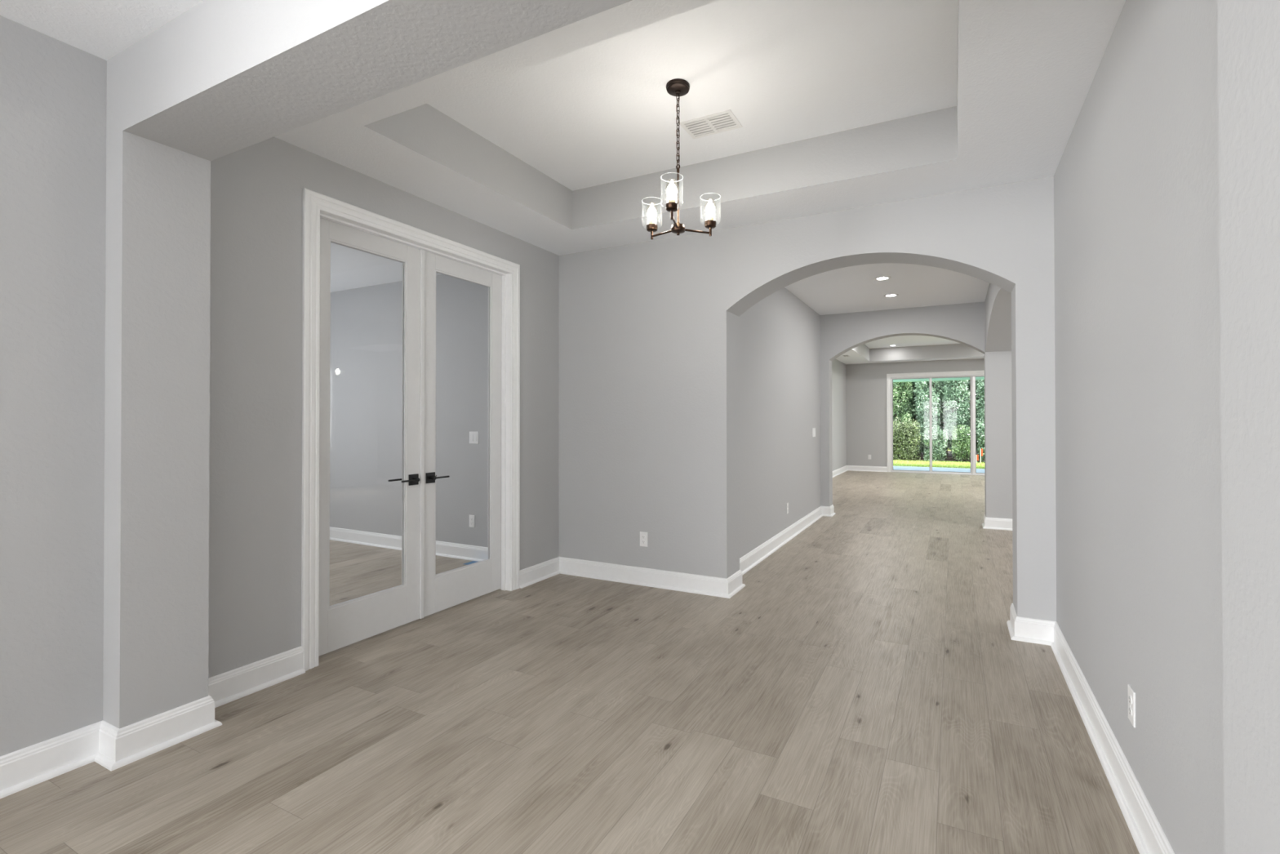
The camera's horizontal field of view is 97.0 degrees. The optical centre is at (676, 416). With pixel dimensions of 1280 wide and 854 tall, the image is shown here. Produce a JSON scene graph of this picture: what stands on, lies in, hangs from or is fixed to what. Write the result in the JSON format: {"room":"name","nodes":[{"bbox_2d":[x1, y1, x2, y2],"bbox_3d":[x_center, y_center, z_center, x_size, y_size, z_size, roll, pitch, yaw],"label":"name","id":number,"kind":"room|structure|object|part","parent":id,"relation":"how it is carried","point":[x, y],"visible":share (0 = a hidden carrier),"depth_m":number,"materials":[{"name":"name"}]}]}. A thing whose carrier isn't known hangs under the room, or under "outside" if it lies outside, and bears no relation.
{"room":"empty dining room","nodes":[
{"label":"empty dining room","id":0,"kind":"room"},
{"bbox_2d":[0,15,106,755],"bbox_3d":[-3.637,-0.063,-0.431,0.120,2.753,6.018,0,0,26],"label":"wall","id":1,"kind":"structure","parent":0,"point":[53,92],"depth_m":2.10,"materials":[{"name":"grey paint"}]},
{"bbox_2d":[0,645,305,798],"bbox_3d":[-3.357,1.248,-0.144,0.232,0.133,6.796,0,0,26],"label":"baseboard","id":2,"kind":"structure","parent":1,"relation":"attached to","point":[106,744],"depth_m":2.20,"materials":[{"name":"white wood"}]},
{"bbox_2d":[0,0,204,60],"bbox_3d":[-1.987,-1.488,-1.243,3.670,0.100,6.038,0,0,26],"label":"ceiling","id":3,"kind":"structure","parent":0,"point":[103,29],"depth_m":2.01,"materials":[{"name":"white paint"}]},
{"bbox_2d":[102,50,210,728],"bbox_3d":[-2.212,-0.045,2.371,0.312,2.753,0.288,0,0,26],"label":"wall pier","id":4,"kind":"object","parent":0,"point":[157,253],"visible":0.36,"depth_m":2.27,"materials":[{"name":"grey paint"}]},
{"bbox_2d":[122,0,631,160],"bbox_3d":[-0.597,-1.270,1.585,3.290,0.320,0.288,0,0,26],"label":"beam","id":5,"kind":"structure","parent":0,"point":[220,78],"depth_m":1.83,"materials":[{"name":"grey paint"}]},
{"bbox_2d":[208,137,559,677],"bbox_3d":[-1.672,-0.032,3.692,0.115,2.743,2.761,0,0,26],"label":"wall","id":6,"kind":"structure","parent":0,"point":[256,274],"depth_m":2.85,"materials":[{"name":"grey paint"}]},
{"bbox_2d":[318,217,424,656],"bbox_3d":[-1.851,0.111,3.417,0.135,2.431,0.733,0,0,26],"label":"door","id":7,"kind":"structure","parent":6,"relation":"in","point":[341,624],"depth_m":3.59,"materials":[{"name":"white paint"}]},
{"bbox_3d":[-1.788,0.410,3.647,0.042,0.026,0.131,0,0,26],"label":"lever","id":8,"kind":"part","parent":7,"relation":"part of","materials":[{"name":"black metal"}]},
{"bbox_3d":[-1.705,0.410,3.607,0.042,0.026,0.131,0,0,26],"label":"lever","id":9,"kind":"part","parent":7,"relation":"part of","materials":[{"name":"black metal"}]},
{"bbox_2d":[301,187,519,671],"bbox_3d":[-1.594,0.072,3.697,0.019,2.534,1.640,0,0,26],"label":"trim","id":10,"kind":"structure","parent":6,"relation":"attached to","point":[313,202],"depth_m":3.03,"materials":[{"name":"white wood"}]},
{"bbox_2d":[320,210,511,591],"bbox_3d":[-1.655,0.105,3.725,0.117,2.469,1.505,0,0,26],"label":"trim","id":11,"kind":"structure","parent":6,"relation":"attached to","point":[506,277],"depth_m":4.37,"materials":[{"name":"white wood"}]},
{"bbox_2d":[424,251,502,616],"bbox_3d":[-1.531,0.115,4.067,0.135,2.431,0.736,0,0,26],"label":"door","id":12,"kind":"structure","parent":6,"relation":"in","point":[451,588],"depth_m":4.04,"materials":[{"name":"white paint"}]},
{"bbox_3d":[-1.600,0.411,3.819,0.042,0.026,0.131,0,0,26],"label":"lever","id":13,"kind":"part","parent":12,"relation":"part of","materials":[{"name":"black metal"}]},
{"bbox_2d":[520,556,559,588],"bbox_3d":[-1.111,1.279,4.651,0.036,0.133,0.511,0,0,26],"label":"baseboard","id":14,"kind":"structure","parent":6,"relation":"attached to","point":[531,575],"depth_m":4.63,"materials":[{"name":"white wood"}]},
{"bbox_2d":[330,242,440,292],"bbox_3d":[-3.655,-1.446,4.272,3.984,0.100,3.527,0,0,26],"label":"ceiling","id":15,"kind":"structure","parent":0,"point":[350,268],"depth_m":5.36,"materials":[{"name":"white"}]},
{"bbox_2d":[0,470,1139,853],"bbox_3d":[1.320,1.404,4.941,12.400,0.120,20.369,0,0,26],"label":"floor","id":16,"kind":"structure","parent":0,"point":[866,687],"depth_m":2.38,"materials":[{"name":"brown wood"}]},
{"bbox_2d":[463,560,476,564],"bbox_3d":[-1.774,1.350,5.147,0.335,0.001,0.131,0,0,26],"label":"tape","id":17,"kind":"object","parent":16,"relation":"on","point":[472,562],"visible":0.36,"depth_m":5.20,"materials":[{"name":"blue plastic"}]},
{"bbox_2d":[329,176,1056,621],"bbox_3d":[-1.117,-0.028,5.103,7.894,2.753,0.280,0,0,26],"label":"wall","id":18,"kind":"structure","parent":0,"point":[649,349],"depth_m":4.45,"materials":[{"name":"grey paint"}]},
{"bbox_2d":[329,526,488,561],"bbox_3d":[-2.975,1.288,5.573,3.894,0.133,0.500,0,0,26],"label":"baseboard","id":19,"kind":"structure","parent":18,"relation":"attached to","point":[467,552],"depth_m":5.79,"materials":[{"name":"white wood"}]},
{"bbox_2d":[469,514,475,527],"bbox_3d":[-1.929,0.990,5.335,0.070,0.115,0.008,0,0,26],"label":"wall outlet","id":20,"kind":"object","parent":18,"relation":"attached to","point":[472,517],"visible":1,"depth_m":5.33,"materials":[{"name":"white plastic"}]},
{"bbox_2d":[469,431,478,444],"bbox_3d":[-1.910,0.201,5.329,0.116,0.115,0.011,0,0,26],"label":"light switch","id":21,"kind":"object","parent":18,"relation":"attached to","point":[473,436],"visible":1,"depth_m":5.33,"materials":[{"name":"white plastic"}]},
{"bbox_2d":[640,531,647,546],"bbox_3d":[-0.260,0.983,4.515,0.070,0.115,0.008,0,0,26],"label":"wall outlet","id":22,"kind":"object","parent":18,"relation":"attached to","point":[643,535],"visible":1,"depth_m":4.51,"materials":[{"name":"white plastic"}]},
{"bbox_2d":[559,556,745,598],"bbox_3d":[-0.241,1.278,4.664,1.586,0.133,0.351,0,0,26],"label":"baseboard","id":23,"kind":"structure","parent":18,"relation":"attached to","point":[729,587],"depth_m":4.45,"materials":[{"name":"white wood"}]},
{"bbox_2d":[274,0,1125,255],"bbox_3d":[0.020,-1.582,2.933,3.705,0.342,2.671,0,0,26],"label":"ceiling","id":24,"kind":"structure","parent":0,"point":[555,141],"depth_m":3.02,"materials":[{"name":"white textured paint"}]},
{"bbox_2d":[641,78,720,239],"bbox_3d":[-0.023,-1.319,2.901,0.410,0.772,0.414,0,0,26],"label":"chandelier","id":25,"kind":"object","parent":24,"relation":"hanging from","point":[676,87],"visible":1,"depth_m":2.90,"materials":[{"name":"brown metal"}]},
{"bbox_3d":[-0.129,-1.083,3.022,0.109,0.141,0.109,0,0,26],"label":"lamp shade","id":26,"kind":"part","parent":25,"relation":"part of","materials":[{"name":"clear glass"}]},
{"bbox_3d":[-0.074,-0.973,2.975,0.158,0.051,0.013,0,-1,40],"label":"arm","id":27,"kind":"part","parent":25,"relation":"part of","materials":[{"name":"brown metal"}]},
{"bbox_3d":[-0.021,-1.085,2.728,0.109,0.141,0.109,0,0,26],"label":"lamp shade","id":28,"kind":"part","parent":25,"relation":"part of","materials":[{"name":"clear glass"}]},
{"bbox_3d":[-0.008,-0.975,2.799,0.013,0.051,0.158,0,0,10],"label":"arm","id":29,"kind":"part","parent":25,"relation":"part of","materials":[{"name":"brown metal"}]},
{"bbox_3d":[0.010,-1.140,2.907,0.015,0.313,0.022,0,0,-33],"label":"stem","id":30,"kind":"part","parent":25,"relation":"part of","materials":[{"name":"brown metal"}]},
{"bbox_3d":[0.010,-1.471,2.909,0.011,0.406,0.011,0,0,26],"label":"cord","id":31,"kind":"part","parent":25,"relation":"part of","materials":[{"name":"brown metal"}]},
{"bbox_3d":[0.009,-1.473,2.909,0.016,0.397,0.016,0,0,9],"label":"chain","id":32,"kind":"part","parent":25,"relation":"part of","materials":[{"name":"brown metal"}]},
{"bbox_3d":[0.112,-0.974,2.944,0.158,0.051,0.013,0,0,-20],"label":"arm","id":33,"kind":"part","parent":25,"relation":"part of","materials":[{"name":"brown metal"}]},
{"bbox_2d":[680,109,742,139],"bbox_3d":[0.203,-1.698,3.296,0.318,0.006,0.204,0,0,26],"label":"ceiling vent","id":34,"kind":"object","parent":24,"relation":"in","point":[725,121],"visible":0.98,"depth_m":3.29,"materials":[{"name":"white plastic"}]},
{"bbox_2d":[738,287,820,558],"bbox_3d":[1.132,-0.029,6.169,0.120,2.765,3.638,0,0,26],"label":"wall","id":35,"kind":"structure","parent":0,"point":[780,335],"depth_m":5.91,"materials":[{"name":"grey paint"}]},
{"bbox_2d":[739,506,822,575],"bbox_3d":[1.203,1.286,6.126,0.036,0.133,3.618,0,0,26],"label":"baseboard","id":36,"kind":"structure","parent":35,"relation":"attached to","point":[759,553],"depth_m":5.75,"materials":[{"name":"white wood"}]},
{"bbox_2d":[786,502,788,513],"bbox_3d":[1.223,1.010,6.200,0.008,0.115,0.070,0,0,26],"label":"wall outlet","id":37,"kind":"object","parent":35,"relation":"attached to","point":[787,504],"visible":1,"depth_m":6.19,"materials":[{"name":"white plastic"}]},
{"bbox_2d":[812,427,815,436],"bbox_3d":[1.805,0.211,7.390,0.011,0.115,0.162,0,0,26],"label":"light switch","id":38,"kind":"object","parent":35,"relation":"attached to","point":[813,428],"visible":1,"depth_m":7.36,"materials":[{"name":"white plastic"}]},
{"bbox_2d":[831,359,846,471],"bbox_3d":[2.792,0.001,11.522,0.120,2.776,7.454,0,0,26],"label":"wall","id":39,"kind":"structure","parent":0,"point":[838,368],"depth_m":13.80,"materials":[{"name":"grey paint"}]},
{"bbox_2d":[832,465,847,477],"bbox_3d":[2.882,1.322,11.516,0.036,0.133,7.129,0,0,26],"label":"baseboard","id":40,"kind":"structure","parent":39,"relation":"attached to","point":[844,468],"depth_m":13.75,"materials":[{"name":"white wood"}]},
{"bbox_2d":[785,262,989,315],"bbox_3d":[2.077,-1.456,5.714,2.031,0.100,3.658,0,0,26],"label":"ceiling","id":41,"kind":"structure","parent":0,"point":[851,289],"depth_m":6.17,"materials":[{"name":"white paint"}]},
{"bbox_2d":[874,275,891,280],"bbox_3d":[2.102,-1.403,5.754,0.164,0.007,0.164,0,0,26],"label":"recessed light","id":42,"kind":"object","parent":41,"relation":"in","point":[883,277],"visible":1,"depth_m":5.75,"materials":[{"name":"white plastic"}]},
{"bbox_2d":[883,293,898,297],"bbox_3d":[2.486,-1.398,6.540,0.164,0.007,0.164,0,0,26],"label":"recessed light","id":43,"kind":"object","parent":41,"relation":"in","point":[887,295],"visible":1,"depth_m":6.52,"materials":[{"name":"white plastic"}]},
{"bbox_2d":[820,302,985,506],"bbox_3d":[2.478,-0.021,7.638,2.982,2.766,0.205,0,0,26],"label":"wall","id":44,"kind":"structure","parent":0,"point":[962,323],"depth_m":7.48,"materials":[{"name":"grey paint"}]},
{"bbox_2d":[821,504,835,516],"bbox_3d":[1.710,1.299,8.007,1.026,0.133,0.276,0,0,26],"label":"baseboard","id":45,"kind":"structure","parent":44,"relation":"attached to","point":[827,511],"depth_m":7.71,"materials":[{"name":"white wood"}]},
{"bbox_2d":[835,335,984,364],"bbox_3d":[6.250,-1.577,9.886,7.585,0.368,7.159,0,0,26],"label":"ceiling","id":46,"kind":"structure","parent":0,"point":[908,348],"depth_m":13.36,"materials":[{"name":"white paint"}]},
{"bbox_2d":[845,358,984,466],"bbox_3d":[7.880,0.005,13.130,7.835,2.776,0.160,0,0,26],"label":"wall","id":47,"kind":"structure","parent":0,"point":[866,383],"depth_m":14.45,"materials":[{"name":"grey paint"}]},
{"bbox_2d":[846,465,887,471],"bbox_3d":[4.878,1.341,14.487,0.998,0.133,0.036,0,0,26],"label":"baseboard","id":48,"kind":"structure","parent":47,"relation":"attached to","point":[852,468],"depth_m":14.48,"materials":[{"name":"white wood"}]},
{"bbox_2d":[886,370,984,471],"bbox_3d":[6.681,0.158,13.618,3.011,2.480,0.019,0,0,26],"label":"trim","id":49,"kind":"structure","parent":47,"relation":"attached to","point":[965,372],"depth_m":14.24,"materials":[{"name":"white wood"}]},
{"bbox_2d":[890,373,984,475],"bbox_3d":[6.717,0.201,13.692,2.840,2.395,0.155,0,0,26],"label":"door","id":50,"kind":"structure","parent":47,"relation":"in","point":[972,377],"depth_m":13.75,"materials":[{"name":"white metal"}]},
{"bbox_3d":[5.866,0.209,14.069,0.924,2.343,0.032,0,0,26],"label":"sliding panel","id":51,"kind":"part","parent":50,"relation":"part of","materials":[{"name":"clear glass"}]},
{"bbox_3d":[6.671,0.206,13.713,0.950,2.343,0.032,0,0,26],"label":"sliding panel","id":52,"kind":"part","parent":50,"relation":"part of","materials":[{"name":"clear glass"}]},
{"bbox_3d":[7.511,0.201,13.261,0.977,2.343,0.032,0,0,26],"label":"sliding panel","id":53,"kind":"part","parent":50,"relation":"part of","materials":[{"name":"clear glass"}]},
{"bbox_2d":[984,283,1012,519],"bbox_3d":[3.171,-0.038,5.279,0.343,2.765,3.827,0,0,26],"label":"wall","id":54,"kind":"structure","parent":0,"point":[997,303],"depth_m":6.77,"materials":[{"name":"grey paint"}]},
{"bbox_2d":[982,514,1012,530],"bbox_3d":[3.938,1.288,6.867,0.378,0.133,0.286,0,0,26],"label":"baseboard","id":55,"kind":"structure","parent":54,"relation":"attached to","point":[997,523],"depth_m":6.77,"materials":[{"name":"white wood"}]},
{"bbox_2d":[1053,0,1224,853],"bbox_3d":[1.689,-0.053,2.091,0.120,2.753,2.671,0,0,26],"label":"wall","id":56,"kind":"structure","parent":0,"point":[1139,513],"depth_m":1.71,"materials":[{"name":"grey paint"}]},
{"bbox_2d":[1127,684,1135,727],"bbox_3d":[1.526,0.970,1.895,0.008,0.115,0.070,0,0,26],"label":"wall outlet","id":57,"kind":"object","parent":56,"relation":"attached to","point":[1131,694],"visible":1,"depth_m":1.88,"materials":[{"name":"white plastic"}]},
{"bbox_2d":[1128,694,1132,704],"bbox_3d":[1.524,0.950,1.896,0.003,0.025,0.033,0,0,26],"label":"receptacle","id":58,"kind":"object","parent":57,"relation":"attached to","point":[1130,696],"depth_m":1.89,"materials":[{"name":"white plastic"}]},
{"bbox_2d":[1128,706,1132,715],"bbox_3d":[1.524,0.989,1.895,0.003,0.025,0.033,0,0,26],"label":"receptacle","id":59,"kind":"object","parent":57,"relation":"attached to","point":[1130,708],"depth_m":1.89,"materials":[{"name":"white plastic"}]},
{"bbox_2d":[1217,0,1279,853],"bbox_3d":[0.988,-0.061,0.799,0.238,2.753,0.288,0,0,26],"label":"wall pier","id":60,"kind":"object","parent":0,"point":[1249,30],"visible":1,"depth_m":0.88,"materials":[{"name":"grey paint"}]},
{"bbox_3d":[7.338,-1.393,14.949,12.000,0.100,2.611,0,0,26],"label":"ceiling","id":61,"kind":"structure","parent":0,"visible":0},
{"bbox_2d":[893,376,984,382],"bbox_3d":[7.870,-1.179,16.029,12.000,0.315,0.200,0,0,26],"label":"beam","id":62,"kind":"structure","parent":61,"relation":"attached to","point":[980,377],"depth_m":16.14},
{"bbox_3d":[-0.325,-0.079,-2.058,0.120,2.753,6.018,0,0,26],"label":"wall","id":63,"kind":"structure","parent":0,"visible":0},
{"bbox_2d":[1006,603,1174,853],"bbox_3d":[0.216,1.240,-0.545,0.254,0.133,9.226,0,0,26],"label":"baseboard","id":64,"kind":"structure","parent":63,"relation":"attached to","point":[1147,833],"depth_m":2.19,"materials":[{"name":"white wood"}]},
{"label":"outside","id":65,"kind":"structure","parent":0,"visible":0},
{"bbox_2d":[893,466,984,472],"bbox_3d":[7.331,1.532,14.906,12.000,0.150,2.561,0,0,26],"label":"floor","id":66,"kind":"structure","parent":65,"point":[898,468],"depth_m":15.66,"materials":[{"name":"concrete"}]},
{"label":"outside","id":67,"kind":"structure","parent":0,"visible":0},
{"bbox_3d":[12.768,1.655,25.972,28.000,0.245,22.100,0,0,26],"label":"lawn","id":68,"kind":"structure","parent":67,"visible":0},
{"bbox_2d":[893,459,984,468],"bbox_3d":[8.287,1.445,17.193,6.780,0.065,2.370,0,0,26],"label":"grass","id":69,"kind":"structure","parent":68,"relation":"on","point":[919,463],"depth_m":17.07,"materials":[{"name":"green plant"}]},
{"bbox_2d":[980,448,982,462],"bbox_3d":[9.468,1.242,17.513,0.072,0.480,0.022,0,0,26],"label":"flag","id":70,"kind":"object","parent":68,"relation":"on","point":[981,450],"visible":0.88,"depth_m":17.51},
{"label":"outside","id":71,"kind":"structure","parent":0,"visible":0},
{"bbox_2d":[893,450,984,462],"bbox_3d":[10.645,1.600,21.651,16.000,0.200,7.730,0,0,26],"label":"mulch bed","id":72,"kind":"object","parent":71,"point":[949,458],"visible":0.08,"depth_m":19.59,"materials":[{"name":"brown soil"}]},
{"bbox_2d":[893,382,913,427],"bbox_3d":[7.774,-0.228,20.189,1.332,3.462,1.089,0,0,26],"label":"tree","id":73,"kind":"object","parent":72,"relation":"on","point":[902,391],"visible":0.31,"depth_m":19.90,"materials":[{"name":"green plant"}]},
{"bbox_2d":[893,417,920,460],"bbox_3d":[7.627,0.729,19.201,1.325,1.547,0.677,0,0,26],"label":"shrub","id":74,"kind":"object","parent":72,"relation":"on","point":[904,443],"visible":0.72,"depth_m":18.98,"materials":[{"name":"green plant"}]},
{"bbox_2d":[905,382,924,453],"bbox_3d":[9.871,-1.415,23.401,2.445,6.037,1.678,0,0,26],"label":"tree","id":75,"kind":"object","parent":72,"relation":"on","point":[913,404],"visible":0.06,"depth_m":23.02,"materials":[{"name":"green plant"}]},
{"bbox_2d":[915,381,941,450],"bbox_3d":[8.781,-0.178,19.691,0.872,3.356,1.077,0,0,26],"label":"tree","id":76,"kind":"object","parent":72,"relation":"on","point":[922,387],"visible":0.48,"depth_m":19.46,"materials":[{"name":"green plant"}]},
{"bbox_2d":[923,423,948,461],"bbox_3d":[8.609,0.875,18.719,0.807,1.241,0.673,0,0,26],"label":"shrub","id":77,"kind":"object","parent":72,"relation":"on","point":[939,437],"visible":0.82,"depth_m":18.57,"materials":[{"name":"green plant"}]},
{"bbox_2d":[912,380,970,456],"bbox_3d":[9.933,-1.247,21.036,2.057,5.517,1.807,0,0,26],"label":"tree","id":78,"kind":"object","parent":72,"relation":"on","point":[944,410],"visible":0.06,"depth_m":20.61,"materials":[{"name":"green plant"}]},
{"bbox_2d":[943,380,969,459],"bbox_3d":[9.579,-0.187,19.303,0.835,3.362,1.063,0,0,26],"label":"tree","id":79,"kind":"object","parent":72,"relation":"on","point":[952,397],"visible":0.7,"depth_m":19.05,"materials":[{"name":"green plant"}]},
{"bbox_2d":[951,424,970,462],"bbox_3d":[9.328,0.864,18.395,0.713,1.249,0.633,0,0,26],"label":"shrub","id":80,"kind":"object","parent":72,"relation":"on","point":[962,439],"visible":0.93,"depth_m":18.30,"materials":[{"name":"green plant"}]},
{"bbox_2d":[967,384,984,453],"bbox_3d":[12.273,-1.456,22.220,2.635,6.125,1.579,0,0,26],"label":"tree","id":81,"kind":"object","parent":72,"relation":"on","point":[967,384],"visible":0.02,"depth_m":22.24,"materials":[{"name":"green plant"}]},
{"bbox_2d":[975,379,984,440],"bbox_3d":[10.505,-0.241,18.849,1.147,3.460,1.067,0,0,26],"label":"tree","id":82,"kind":"object","parent":72,"relation":"on","point":[980,406],"visible":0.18,"depth_m":18.74,"materials":[{"name":"green plant"}]},
{"bbox_2d":[977,421,984,462],"bbox_3d":[10.142,0.627,17.992,1.038,1.716,0.637,0,0,26],"label":"shrub","id":83,"kind":"object","parent":72,"relation":"on","point":[980,432],"visible":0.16,"depth_m":18.03,"materials":[{"name":"green plant"}]}
]}

